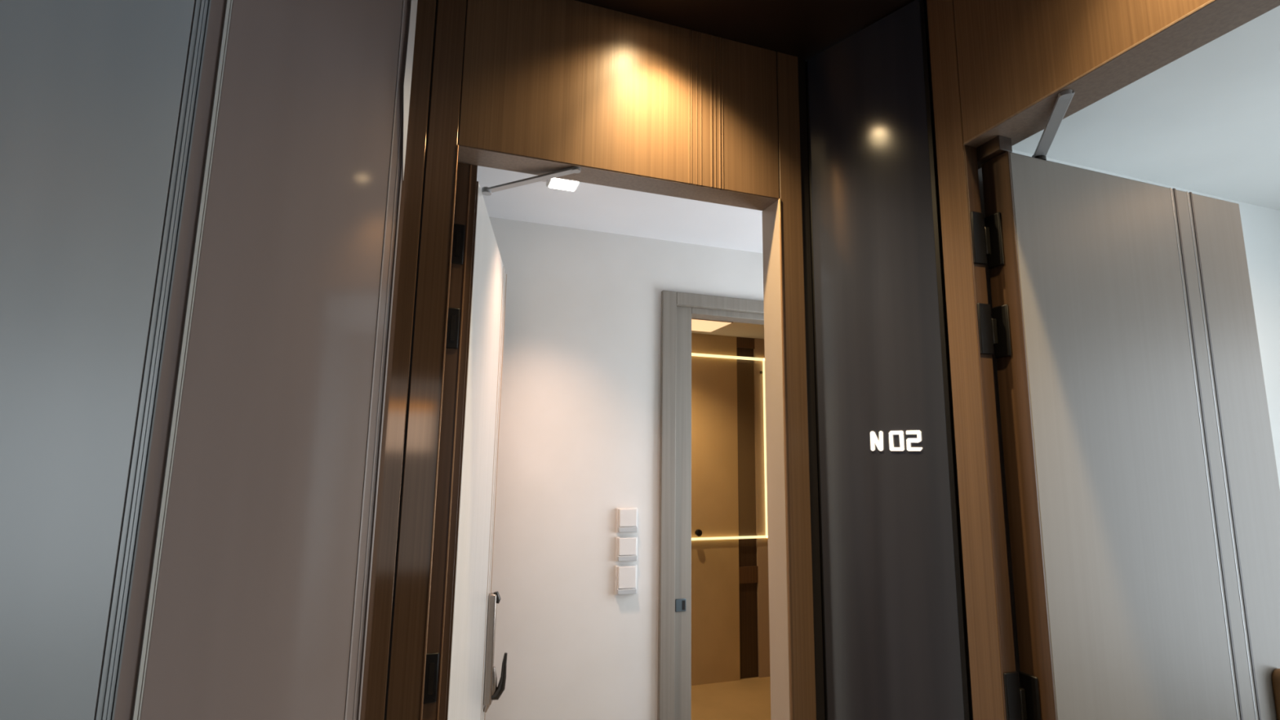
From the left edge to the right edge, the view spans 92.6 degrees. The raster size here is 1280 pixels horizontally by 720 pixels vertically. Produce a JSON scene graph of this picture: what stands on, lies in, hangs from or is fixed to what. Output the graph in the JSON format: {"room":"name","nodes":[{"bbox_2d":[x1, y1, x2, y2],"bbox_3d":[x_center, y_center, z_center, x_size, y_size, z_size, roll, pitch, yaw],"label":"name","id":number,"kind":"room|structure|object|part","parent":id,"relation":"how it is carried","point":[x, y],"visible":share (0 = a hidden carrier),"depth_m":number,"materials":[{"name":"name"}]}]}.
{"room":"apartment building corridor","nodes":[
{"label":"apartment building corridor","id":0,"kind":"room"},
{"bbox_2d":[360,0,825,719],"bbox_3d":[-0.083,0.481,1.510,1.180,2.910,0.093,4,-9,-18],"label":"wall","id":1,"kind":"structure","parent":0,"point":[571,82],"depth_m":1.59,"materials":[{"name":"brown wood"}]},
{"bbox_3d":[-0.580,0.443,1.307,0.106,2.910,0.020,4,-9,-18],"label":"cladding panel","id":2,"kind":"part","parent":1,"relation":"part of","materials":[{"name":"brown wood"}]},
{"bbox_3d":[-0.494,0.449,1.336,0.068,2.910,0.020,4,-9,-18],"label":"cladding panel","id":3,"kind":"part","parent":1,"relation":"part of","materials":[{"name":"brown wood"}]},
{"bbox_2d":[445,166,580,719],"bbox_3d":[-0.469,0.753,1.799,0.311,2.426,0.949,4,-9,-18],"label":"door","id":4,"kind":"structure","parent":1,"relation":"in","point":[472,679],"depth_m":1.79,"materials":[{"name":"white paint"}]},
{"bbox_3d":[-0.532,1.024,2.174,0.028,0.370,0.040,2,-9,-7],"label":"handle plate","id":5,"kind":"part","parent":4,"relation":"part of","materials":[{"name":"silver metal"}]},
{"bbox_3d":[-0.500,1.120,2.164,0.053,0.154,0.029,3,-9,-11],"label":"lever","id":6,"kind":"part","parent":4,"relation":"part of","materials":[{"name":"grey metal"}]},
{"bbox_3d":[-0.294,-0.481,1.639,0.271,0.028,0.022,-2,-9,19],"label":"closer arm","id":7,"kind":"part","parent":4,"relation":"part of","materials":[{"name":"silver metal"}]},
{"bbox_2d":[420,144,792,719],"bbox_3d":[-0.084,0.715,1.480,0.970,2.440,0.106,4,-9,-18],"label":"door frame","id":8,"kind":"structure","parent":1,"relation":"attached to","point":[437,633],"depth_m":1.58,"materials":[{"name":"brown wood"}]},
{"bbox_3d":[-0.019,-0.726,1.677,0.896,0.470,0.020,4,-9,-18],"label":"cladding panel","id":9,"kind":"part","parent":1,"relation":"part of","materials":[{"name":"brown wood"}]},
{"bbox_3d":[0.425,0.509,1.644,0.072,2.910,0.020,4,-9,-18],"label":"cladding panel","id":10,"kind":"part","parent":1,"relation":"part of","materials":[{"name":"brown wood"}]},
{"bbox_2d":[476,165,764,338],"bbox_3d":[0.620,-0.452,3.678,3.950,0.060,3.244,4,-9,-18],"label":"ceiling","id":11,"kind":"structure","parent":0,"point":[593,207],"depth_m":2.54,"materials":[{"name":"white paint"}]},
{"bbox_2d":[546,177,580,191],"bbox_3d":[-0.280,-0.646,2.232,0.115,0.026,0.084,4,-9,-18],"label":"recessed light","id":12,"kind":"object","parent":11,"relation":"in","point":[554,183],"visible":0.7,"depth_m":2.22,"materials":[{"name":"white plastic"}]},
{"bbox_2d":[691,318,733,332],"bbox_3d":[0.414,-0.268,4.650,0.460,0.010,0.380,4,-9,-18],"label":"recessed light","id":13,"kind":"object","parent":11,"relation":"in","point":[700,325],"visible":0.57,"depth_m":4.61,"materials":[{"name":"beige plastic"}]},
{"bbox_2d":[484,217,763,719],"bbox_3d":[0.031,0.775,2.672,2.350,2.690,0.100,4,-9,-18],"label":"wall","id":14,"kind":"structure","parent":0,"point":[579,433],"depth_m":2.57,"materials":[{"name":"white paint"}]},
{"bbox_2d":[614,564,636,595],"bbox_3d":[-0.057,0.919,2.554,0.092,0.117,0.022,4,-9,-18],"label":"wall switch","id":15,"kind":"object","parent":14,"relation":"attached to","point":[625,575],"visible":1,"depth_m":2.55,"materials":[{"name":"white plastic"}]},
{"bbox_2d":[615,536,637,561],"bbox_3d":[-0.055,0.796,2.573,0.092,0.100,0.022,4,-9,-18],"label":"wall switch","id":16,"kind":"object","parent":14,"relation":"attached to","point":[626,546],"visible":1,"depth_m":2.56,"materials":[{"name":"white plastic"}]},
{"bbox_2d":[616,507,637,533],"bbox_3d":[-0.053,0.680,2.591,0.092,0.101,0.022,4,-9,-18],"label":"wall switch","id":17,"kind":"object","parent":14,"relation":"attached to","point":[626,517],"visible":1,"depth_m":2.58,"materials":[{"name":"white plastic"}]},
{"bbox_2d":[657,290,764,719],"bbox_3d":[0.526,0.928,2.808,0.968,2.444,0.122,4,-9,-18],"label":"door frame","id":18,"kind":"structure","parent":14,"relation":"attached to","point":[674,609],"depth_m":2.69,"materials":[{"name":"grey wood"}]},
{"bbox_3d":[0.114,0.893,2.623,0.068,2.444,0.032,4,-9,-18],"label":"casing","id":19,"kind":"part","parent":18,"relation":"part of","materials":[{"name":"grey wood"}]},
{"bbox_3d":[0.175,1.055,2.631,0.048,0.052,0.006,4,-9,-18],"label":"strike plate","id":20,"kind":"part","parent":18,"relation":"part of","materials":[{"name":"grey metal"}]},
{"bbox_3d":[0.556,-0.257,2.949,0.830,0.060,0.032,4,-9,-18],"label":"casing","id":21,"kind":"part","parent":18,"relation":"part of","materials":[{"name":"grey wood"}]},
{"bbox_2d":[691,333,770,685],"bbox_3d":[0.466,1.120,4.854,2.300,2.690,0.100,4,-9,-18],"label":"wall","id":22,"kind":"structure","parent":0,"point":[715,589],"depth_m":4.85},
{"bbox_2d":[691,352,768,540],"bbox_3d":[0.580,0.680,4.892,0.965,1.465,0.024,4,-9,-18],"label":"strip light","id":23,"kind":"object","parent":22,"relation":"attached to","point":[762,372],"visible":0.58,"depth_m":5.00,"materials":[{"name":"plastic"}]},
{"bbox_2d":[694,528,702,536],"bbox_3d":[0.447,1.331,4.710,0.052,0.052,0.052,4,-9,-18],"label":"peg","id":24,"kind":"object","parent":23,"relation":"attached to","point":[698,532],"visible":1,"depth_m":4.69,"materials":[{"name":"black metal"}]},
{"bbox_2d":[736,337,758,679],"bbox_3d":[0.860,1.143,4.965,0.170,2.690,0.060,4,-9,-18],"label":"wall strip","id":25,"kind":"object","parent":22,"relation":"attached to","point":[748,567],"visible":0.95,"depth_m":4.94,"materials":[{"name":"brown wood"}]},
{"bbox_3d":[0.885,-0.143,5.146,0.168,0.088,0.020,4,-9,-18],"label":"panel","id":26,"kind":"part","parent":25,"relation":"part of","materials":[{"name":"brown wood"}]},
{"bbox_2d":[691,676,770,719],"bbox_3d":[-0.131,2.322,3.559,5.100,0.100,2.200,4,-9,-18],"label":"floor","id":27,"kind":"structure","parent":0,"point":[744,699],"depth_m":4.31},
{"bbox_2d":[574,0,914,62],"bbox_3d":[-0.013,-1.243,0.081,2.670,0.060,3.310,4,-9,-18],"label":"ceiling","id":28,"kind":"structure","parent":0,"point":[803,29],"depth_m":1.70,"materials":[{"name":"black"}]},
{"bbox_2d":[924,0,1210,719],"bbox_3d":[1.179,0.289,0.155,0.166,2.910,3.110,4,-9,-18],"label":"wall","id":29,"kind":"structure","parent":0,"point":[989,60],"depth_m":1.37,"materials":[{"name":"brown"}]},
{"bbox_2d":[804,0,971,719],"bbox_3d":[0.606,0.498,1.537,0.021,2.905,0.389,8,-12,-40],"label":"panel","id":30,"kind":"object","parent":29,"relation":"attached to","point":[894,632],"visible":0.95,"depth_m":1.58,"materials":[{"name":"black glass"}]},
{"bbox_3d":[0.491,0.517,1.673,0.016,2.905,0.032,8,-12,-40],"label":"edge trim","id":31,"kind":"part","parent":30,"relation":"part of","materials":[{"name":"black"}]},
{"bbox_2d":[870,430,922,451],"bbox_3d":[0.639,0.202,1.530,0.004,0.050,0.132,8,-12,-40],"label":"number sign","id":32,"kind":"object","parent":30,"relation":"attached to","point":[873,439],"visible":1,"depth_m":1.53,"materials":[{"name":"white"}]},
{"bbox_3d":[0.729,0.478,1.395,0.021,2.905,0.010,8,-12,-40],"label":"edge trim","id":33,"kind":"part","parent":30,"relation":"part of","materials":[{"name":"black metal"}]},
{"bbox_3d":[0.751,0.467,1.344,0.020,2.910,0.080,4,-9,-18],"label":"cladding panel","id":34,"kind":"part","parent":29,"relation":"part of","materials":[{"name":"brown wood"}]},
{"bbox_3d":[0.927,-0.807,1.071,0.020,0.470,0.900,4,-9,-18],"label":"cladding panel","id":35,"kind":"part","parent":29,"relation":"part of","materials":[{"name":"brown wood"}]},
{"bbox_2d":[963,0,1279,719],"bbox_3d":[0.940,0.636,0.887,0.114,2.442,0.960,4,-9,-18],"label":"door frame","id":36,"kind":"structure","parent":29,"relation":"attached to","point":[1214,19],"depth_m":1.30,"materials":[{"name":"brown wood"}]},
{"bbox_2d":[969,89,1279,719],"bbox_3d":[1.215,0.699,1.296,0.895,2.426,0.254,4,-9,-18],"label":"door","id":37,"kind":"structure","parent":29,"relation":"in","point":[1142,484],"depth_m":1.40,"materials":[{"name":"grey paint"}]},
{"bbox_3d":[0.785,-0.283,1.418,0.036,0.125,0.006,4,-9,-18],"label":"hinge plate","id":38,"kind":"part","parent":37,"relation":"part of","materials":[{"name":"black metal"}]},
{"bbox_3d":[0.782,-0.071,1.385,0.036,0.117,0.006,4,-9,-18],"label":"hinge plate","id":39,"kind":"part","parent":37,"relation":"part of","materials":[{"name":"black metal"}]},
{"bbox_3d":[0.771,0.708,1.264,0.036,0.118,0.006,4,-9,-18],"label":"hinge plate","id":40,"kind":"part","parent":37,"relation":"part of","materials":[{"name":"black metal"}]},
{"bbox_3d":[0.904,-0.510,1.343,0.026,0.027,0.242,-3,-9,21],"label":"closer arm","id":41,"kind":"part","parent":37,"relation":"part of","materials":[{"name":"silver metal"}]},
{"bbox_3d":[1.511,0.938,1.410,0.049,0.422,0.023,4,-9,-18],"label":"handle plate","id":42,"kind":"part","parent":37,"relation":"part of","materials":[{"name":"brown metal"}]},
{"bbox_2d":[1011,149,1279,487],"bbox_3d":[1.794,0.699,2.022,2.234,2.690,0.098,4,-9,-18],"label":"wall","id":43,"kind":"structure","parent":0,"point":[1260,225],"depth_m":2.30,"materials":[{"name":"paint"}]},
{"bbox_2d":[1012,5,1279,210],"bbox_3d":[2.356,-0.849,0.968,2.433,0.060,2.850,4,-9,-18],"label":"ceiling","id":44,"kind":"structure","parent":0,"point":[1206,121],"depth_m":1.82,"materials":[{"name":"paint"}]},
{"bbox_3d":[-0.652,0.183,-0.360,1.160,2.910,3.300,4,-9,-18],"label":"wall","id":45,"kind":"structure","parent":0,"visible":0},
{"bbox_2d":[0,0,208,719],"bbox_3d":[-1.000,0.318,0.511,0.031,2.900,0.979,-3,-10,22],"label":"panel","id":46,"kind":"object","parent":45,"relation":"attached to","point":[97,97],"visible":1,"depth_m":0.91,"materials":[{"name":"grey paint"}]},
{"bbox_3d":[-0.825,0.388,0.941,0.027,2.900,0.003,-3,-10,22],"label":"edge trim","id":47,"kind":"part","parent":46,"relation":"part of","materials":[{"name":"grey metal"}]},
{"bbox_3d":[-0.822,0.388,0.945,0.029,2.900,0.007,-3,-10,22],"label":"edge trim","id":48,"kind":"part","parent":46,"relation":"part of","materials":[{"name":"grey paint"}]},
{"bbox_3d":[-0.819,0.389,0.950,0.026,2.900,0.024,4,-9,-18],"label":"edge trim","id":49,"kind":"part","parent":46,"relation":"part of","materials":[{"name":"grey paint"}]},
{"bbox_3d":[-0.819,0.390,0.954,0.028,2.900,0.002,-3,-10,22],"label":"edge trim","id":50,"kind":"part","parent":46,"relation":"part of","materials":[{"name":"grey paint"}]},
{"bbox_3d":[-0.817,0.390,0.956,0.026,2.900,0.024,4,-9,-18],"label":"edge trim","id":51,"kind":"part","parent":46,"relation":"part of","materials":[{"name":"grey paint"}]},
{"bbox_2d":[111,0,417,719],"bbox_3d":[-0.681,0.415,1.105,0.040,2.900,0.388,-7,-12,41],"label":"panel","id":52,"kind":"object","parent":45,"relation":"attached to","point":[248,595],"visible":0.99,"depth_m":1.14,"materials":[{"name":"paint"}]},
{"bbox_3d":[-0.811,0.391,0.964,0.032,2.900,0.003,-7,-12,41],"label":"edge trim","id":53,"kind":"part","parent":52,"relation":"part of","materials":[{"name":"grey paint"}]},
{"bbox_3d":[-0.804,0.393,0.975,0.028,2.900,0.024,-7,-12,41],"label":"edge trim","id":54,"kind":"part","parent":52,"relation":"part of","materials":[{"name":"paint"}]},
{"bbox_3d":[-0.793,0.395,0.984,0.033,2.900,0.005,-7,-12,41],"label":"edge trim","id":55,"kind":"part","parent":52,"relation":"part of","materials":[{"name":"grey"}]},
{"bbox_3d":[-0.792,0.395,0.988,0.029,2.900,0.002,-7,-12,41],"label":"edge trim","id":56,"kind":"part","parent":52,"relation":"part of","materials":[{"name":"paint"}]},
{"bbox_3d":[-0.790,0.396,0.989,0.031,2.900,0.002,-7,-12,41],"label":"edge trim","id":57,"kind":"part","parent":52,"relation":"part of","materials":[{"name":"grey"}]},
{"bbox_3d":[-0.576,0.436,1.230,0.018,2.900,0.028,4,-9,-18],"label":"edge trim","id":58,"kind":"part","parent":52,"relation":"part of","materials":[{"name":"grey metal"}]},
{"bbox_3d":[-0.571,0.437,1.237,0.027,2.900,0.033,4,-9,-18],"label":"edge trim","id":59,"kind":"part","parent":52,"relation":"part of","materials":[{"name":"paint"}]},
{"bbox_3d":[-0.563,0.439,1.246,0.021,2.900,0.029,4,-9,-18],"label":"edge trim","id":60,"kind":"part","parent":52,"relation":"part of","materials":[{"name":"paint"}]},
{"bbox_3d":[-0.558,0.439,1.249,0.033,2.900,0.003,-7,-12,41],"label":"edge trim","id":61,"kind":"part","parent":52,"relation":"part of","materials":[{"name":"grey"}]},
{"bbox_3d":[-0.566,0.438,1.242,0.017,2.900,0.028,4,-9,-18],"label":"edge trim","id":62,"kind":"part","parent":52,"relation":"part of","materials":[{"name":"grey metal"}]}
]}

